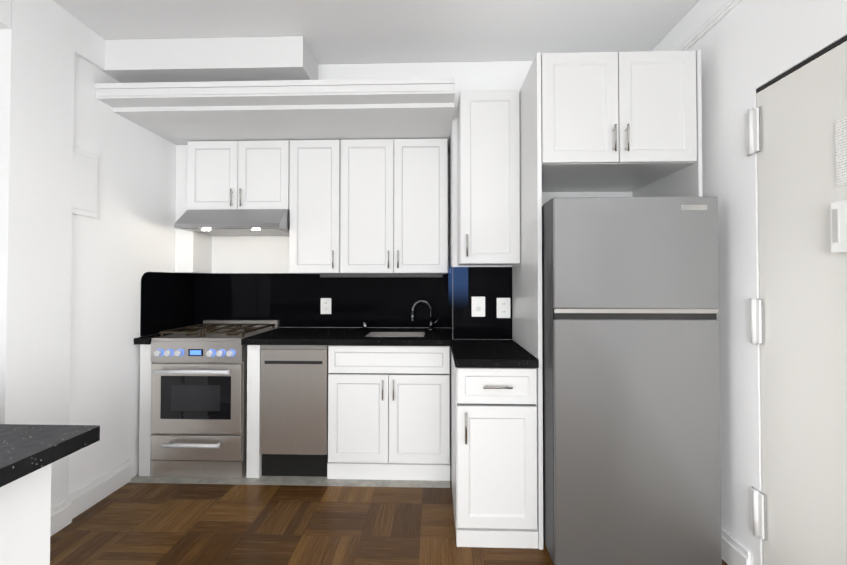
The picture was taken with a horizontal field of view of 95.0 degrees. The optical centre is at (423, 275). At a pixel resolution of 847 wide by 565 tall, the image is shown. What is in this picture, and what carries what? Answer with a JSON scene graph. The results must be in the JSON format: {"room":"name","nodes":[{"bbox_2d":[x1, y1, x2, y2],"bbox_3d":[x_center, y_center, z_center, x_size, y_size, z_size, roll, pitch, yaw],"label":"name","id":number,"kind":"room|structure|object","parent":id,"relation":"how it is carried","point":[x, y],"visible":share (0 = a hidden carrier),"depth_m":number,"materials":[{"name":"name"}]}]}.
{"room":"kitchen","nodes":[
{"label":"kitchen","id":0,"kind":"room"},
{"bbox_2d":[0,0,177,507],"bbox_3d":[-1.962,-0.037,2.563,0.145,2.735,1.550,0,-1,2],"label":"wall","id":1,"kind":"structure","parent":0,"point":[70,296],"depth_m":2.09,"materials":[{"name":"paint"}]},
{"bbox_2d":[72,146,97,217],"bbox_3d":[-1.915,-0.520,2.176,0.020,0.370,0.205,0,-1,2],"label":"panel","id":2,"kind":"object","parent":1,"relation":"attached to","point":[85,183],"visible":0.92,"depth_m":2.19,"materials":[{"name":"white paint"}]},
{"bbox_2d":[175,145,211,272],"bbox_3d":[-1.826,-0.510,3.095,0.141,0.978,0.248,0,-1,2],"label":"cabinet filler","id":3,"kind":"object","parent":1,"relation":"attached to","point":[193,252],"visible":0.5,"depth_m":2.98,"materials":[{"name":"white wood"}]},
{"bbox_2d":[95,78,454,95],"bbox_3d":[-0.872,-1.088,2.244,2.101,0.072,0.010,0,-1,2],"label":"crown molding","id":4,"kind":"structure","parent":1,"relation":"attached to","point":[337,82],"depth_m":2.24,"materials":[{"name":"paint"}]},
{"bbox_2d":[50,460,750,564],"bbox_3d":[-0.255,1.259,2.091,3.341,0.130,0.750,0,-1,2],"label":"baseboard","id":5,"kind":"structure","parent":1,"relation":"attached to","point":[94,492],"depth_m":2.12,"materials":[{"name":"white paint"}]},
{"bbox_2d":[96,62,454,152],"bbox_3d":[-0.855,-1.203,2.787,2.105,0.393,1.070,0,-1,2],"label":"soffit","id":6,"kind":"structure","parent":0,"point":[179,119],"depth_m":2.47,"materials":[{"name":"paint"}]},
{"bbox_2d":[128,473,449,487],"bbox_3d":[-0.921,1.365,2.873,2.205,0.060,0.823,0,-1,2],"label":"floor","id":7,"kind":"structure","parent":0,"point":[291,480],"depth_m":2.50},
{"bbox_2d":[139,344,153,475],"bbox_3d":[-1.840,0.898,2.884,0.078,0.875,0.608,0,-1,2],"label":"cabinet filler","id":8,"kind":"object","parent":7,"relation":"on","point":[145,433],"visible":0.21,"depth_m":2.58,"materials":[{"name":"white wood"}]},
{"bbox_2d":[151,320,279,477],"bbox_3d":[-1.491,0.847,2.835,0.610,0.975,0.686,0,-1,2],"label":"range","id":9,"kind":"object","parent":7,"relation":"on","point":[199,404],"visible":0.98,"depth_m":2.56,"materials":[{"name":"metal"}]},
{"bbox_2d":[246,345,261,477],"bbox_3d":[-1.113,0.898,2.862,0.083,0.875,0.608,0,-1,2],"label":"cabinet filler","id":10,"kind":"object","parent":7,"relation":"on","point":[254,462],"visible":0.21,"depth_m":2.56,"materials":[{"name":"white wood"}]},
{"bbox_2d":[260,345,328,476],"bbox_3d":[-0.846,0.899,2.852,0.444,0.872,0.611,0,-1,2],"label":"dishwasher","id":11,"kind":"object","parent":7,"relation":"on","point":[294,416],"visible":0.85,"depth_m":2.55,"materials":[{"name":"grey metal"}]},
{"bbox_2d":[326,344,449,480],"bbox_3d":[-0.219,0.897,2.835,0.801,0.875,0.608,0,-1,2],"label":"base cabinet","id":12,"kind":"object","parent":7,"relation":"on","point":[388,403],"depth_m":2.54,"materials":[{"name":"white wood"}]},
{"bbox_2d":[242,328,451,347],"bbox_3d":[-0.492,0.439,2.836,1.379,0.040,0.636,0,-1,2],"label":"countertop","id":13,"kind":"structure","parent":12,"relation":"on","point":[340,337],"depth_m":2.56,"materials":[{"name":"black stone"}]},
{"bbox_2d":[363,322,366,329],"bbox_3d":[-0.455,0.393,3.012,0.028,0.060,0.055,0,-1,2],"label":"soap dispenser","id":14,"kind":"object","parent":13,"relation":"on","point":[364,324],"depth_m":3.02,"materials":[{"name":"silver metal"}]},
{"bbox_2d":[366,332,425,335],"bbox_3d":[-0.201,0.527,2.806,0.419,0.192,0.340,0,-1,2],"label":"sink","id":15,"kind":"object","parent":13,"relation":"in","point":[367,333],"depth_m":2.97,"materials":[{"name":"silver metal"}]},
{"bbox_2d":[411,300,437,331],"bbox_3d":[0.013,0.304,2.985,0.219,0.235,0.067,0,-1,2],"label":"faucet","id":16,"kind":"object","parent":13,"relation":"on","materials":[{"name":"silver metal"}]},
{"bbox_2d":[212,153,448,327],"bbox_3d":[-0.841,0.171,3.241,2.105,2.340,0.120,0,-1,2],"label":"wall","id":17,"kind":"structure","parent":0,"point":[250,254],"depth_m":3.20,"materials":[{"name":"paint"}]},
{"bbox_2d":[187,140,289,209],"bbox_3d":[-1.371,-0.740,3.023,0.766,0.515,0.372,0,-1,2],"label":"upper cabinet","id":18,"kind":"object","parent":17,"relation":"attached to","point":[223,175],"visible":0.9,"depth_m":2.88,"materials":[{"name":"white wood"}]},
{"bbox_2d":[174,209,289,235],"bbox_3d":[-1.362,-0.401,2.952,0.742,0.161,0.503,0,-1,2],"label":"range hood","id":19,"kind":"object","parent":18,"relation":"attached to","point":[251,222],"visible":0.96,"depth_m":2.77,"materials":[{"name":"metal"}]},
{"bbox_2d":[140,267,452,338],"bbox_3d":[-0.852,0.183,2.871,2.103,0.471,0.618,0,-1,2],"label":"tile backsplash","id":20,"kind":"structure","parent":17,"relation":"attached to","point":[169,300],"depth_m":3.16,"materials":[{"name":"black tile"}]},
{"bbox_2d":[321,298,330,313],"bbox_3d":[-0.795,0.250,3.165,0.088,0.130,0.009,0,-1,2],"label":"electrical outlet","id":21,"kind":"object","parent":20,"relation":"attached to","point":[325,305],"visible":1,"depth_m":3.16,"materials":[{"name":"white plastic"}]},
{"bbox_2d":[289,140,340,273],"bbox_3d":[-0.797,-0.506,3.002,0.373,0.983,0.372,0,-1,2],"label":"upper cabinet","id":22,"kind":"object","parent":17,"relation":"attached to","point":[315,200],"visible":0.98,"depth_m":2.86,"materials":[{"name":"white wood"}]},
{"bbox_2d":[340,138,447,273],"bbox_3d":[-0.213,-0.506,2.984,0.789,0.983,0.372,0,-1,2],"label":"upper cabinet","id":23,"kind":"object","parent":17,"relation":"attached to","point":[394,207],"visible":1,"depth_m":2.84,"materials":[{"name":"white wood"}]},
{"bbox_2d":[320,273,442,276],"bbox_3d":[-0.309,-0.001,2.872,0.900,0.028,0.070,0,-1,2],"label":"under-cabinet light","id":24,"kind":"object","parent":23,"relation":"attached to","point":[381,274],"visible":1,"depth_m":2.84,"materials":[{"name":"grey"}]},
{"bbox_2d":[52,0,698,63],"bbox_3d":[-1.101,-1.493,0.072,5.150,0.100,6.520,0,-1,2],"label":"ceiling","id":25,"kind":"structure","parent":0,"point":[371,31],"depth_m":2.18,"materials":[{"name":"paint"}]},
{"bbox_2d":[0,0,11,28],"bbox_3d":[-2.018,-1.296,0.782,0.145,0.268,2.048,0,-1,2],"label":"ceiling beam","id":26,"kind":"structure","parent":25,"relation":"attached to","point":[5,14],"depth_m":1.78,"materials":[{"name":"paint"}]},
{"bbox_2d":[75,18,317,82],"bbox_3d":[-1.314,-1.314,2.349,1.215,0.183,0.493,0,-1,2],"label":"ceiling beam","id":27,"kind":"structure","parent":25,"relation":"attached to","point":[210,59],"depth_m":2.30,"materials":[{"name":"paint"}]},
{"bbox_2d":[50,481,727,564],"bbox_3d":[-1.113,1.317,-0.340,5.150,0.060,5.780,0,-1,2],"label":"floor","id":28,"kind":"structure","parent":0,"point":[171,524],"depth_m":2.02,"materials":[{"name":"brown wood"}]},
{"bbox_2d":[0,464,50,564],"bbox_3d":[-1.809,0.864,0.614,1.700,0.875,0.790,0,-1,2],"label":"base cabinet","id":29,"kind":"object","parent":28,"relation":"on","point":[25,510],"depth_m":0.93,"materials":[{"name":"white wood"}]},
{"bbox_2d":[0,424,99,486],"bbox_3d":[-1.784,0.406,0.615,1.850,0.040,0.860,0,-1,2],"label":"countertop","id":30,"kind":"structure","parent":29,"relation":"on","point":[26,449],"depth_m":0.91,"materials":[{"name":"black stone"}]},
{"bbox_2d":[451,350,537,548],"bbox_3d":[0.367,0.887,2.182,0.394,0.875,0.656,0,-1,2],"label":"base cabinet","id":31,"kind":"object","parent":28,"relation":"on","point":[494,449],"visible":0.98,"depth_m":1.89,"materials":[{"name":"white wood"}]},
{"bbox_2d":[450,339,538,367],"bbox_3d":[0.364,0.430,2.195,0.400,0.040,0.645,0,-1,2],"label":"countertop","id":32,"kind":"structure","parent":31,"relation":"on","point":[486,353],"depth_m":2.00,"materials":[{"name":"black stone"}]},
{"bbox_2d":[512,53,542,549],"bbox_3d":[0.577,0.118,2.202,0.020,2.415,0.628,0,-1,2],"label":"end panel","id":33,"kind":"object","parent":28,"relation":"on","point":[527,300],"visible":0.64,"depth_m":2.00,"materials":[{"name":"white wood"}]},
{"bbox_2d":[542,196,721,564],"bbox_3d":[0.954,0.488,2.078,0.727,1.670,0.726,0,-1,2],"label":"refrigerator","id":34,"kind":"object","parent":28,"relation":"on","point":[631,394],"visible":0.98,"depth_m":1.72,"materials":[{"name":"grey metal"}]},
{"bbox_2d":[632,50,702,196],"bbox_3d":[1.346,0.117,2.178,0.018,2.415,0.628,0,-1,2],"label":"end panel","id":35,"kind":"object","parent":28,"relation":"on","point":[686,181],"visible":0.14,"depth_m":1.95,"materials":[{"name":"white wood"}]},
{"bbox_2d":[449,61,631,452],"bbox_3d":[0.881,-0.031,2.881,1.360,2.733,0.740,0,-1,2],"label":"wall","id":36,"kind":"structure","parent":0,"point":[491,76],"depth_m":2.54,"materials":[{"name":"paint"}]},
{"bbox_2d":[453,267,511,338],"bbox_3d":[0.383,0.179,2.518,0.383,0.468,0.007,0,-1,2],"label":"tile backsplash","id":37,"kind":"structure","parent":36,"relation":"attached to","point":[491,285],"depth_m":2.52,"materials":[{"name":"black tile"}]},
{"bbox_2d":[472,297,484,316],"bbox_3d":[0.355,0.202,2.510,0.088,0.130,0.010,0,-1,2],"label":"light switch","id":38,"kind":"object","parent":37,"relation":"attached to","point":[478,306],"visible":1,"depth_m":2.51,"materials":[{"name":"white plastic"}]},
{"bbox_2d":[497,298,509,317],"bbox_3d":[0.517,0.210,2.505,0.088,0.130,0.009,0,-1,2],"label":"electrical outlet","id":39,"kind":"object","parent":37,"relation":"attached to","point":[503,307],"visible":1,"depth_m":2.50,"materials":[{"name":"white plastic"}]},
{"bbox_2d":[457,90,519,264],"bbox_3d":[0.394,-0.577,2.386,0.352,1.020,0.292,0,-1,2],"label":"upper cabinet","id":40,"kind":"object","parent":36,"relation":"attached to","point":[488,150],"visible":1,"depth_m":2.28,"materials":[{"name":"white wood"}]},
{"bbox_2d":[541,50,696,191],"bbox_3d":[0.961,-0.818,2.187,0.747,0.545,0.662,0,-1,2],"label":"upper cabinet","id":41,"kind":"object","parent":36,"relation":"attached to","point":[618,121],"visible":0.98,"depth_m":1.90,"materials":[{"name":"white wood"}]},
{"bbox_2d":[652,0,846,564],"bbox_3d":[1.403,-0.080,-0.337,0.120,2.733,5.658,0,-1,2],"label":"wall","id":42,"kind":"structure","parent":0,"point":[750,49],"depth_m":1.72,"materials":[{"name":"paint"}]},
{"bbox_2d":[675,0,741,50],"bbox_3d":[1.331,-1.266,-0.316,0.020,0.045,5.656,0,-1,2],"label":"crown molding","id":43,"kind":"structure","parent":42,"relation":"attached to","point":[714,18],"depth_m":1.90,"materials":[{"name":"white paint"}]},
{"bbox_2d":[745,41,846,564],"bbox_3d":[1.395,0.263,1.190,0.081,2.077,0.949,0,-1,2],"label":"entry door","id":44,"kind":"structure","parent":42,"relation":"in","point":[796,128],"depth_m":1.44,"materials":[{"name":"white paint"}]}
]}

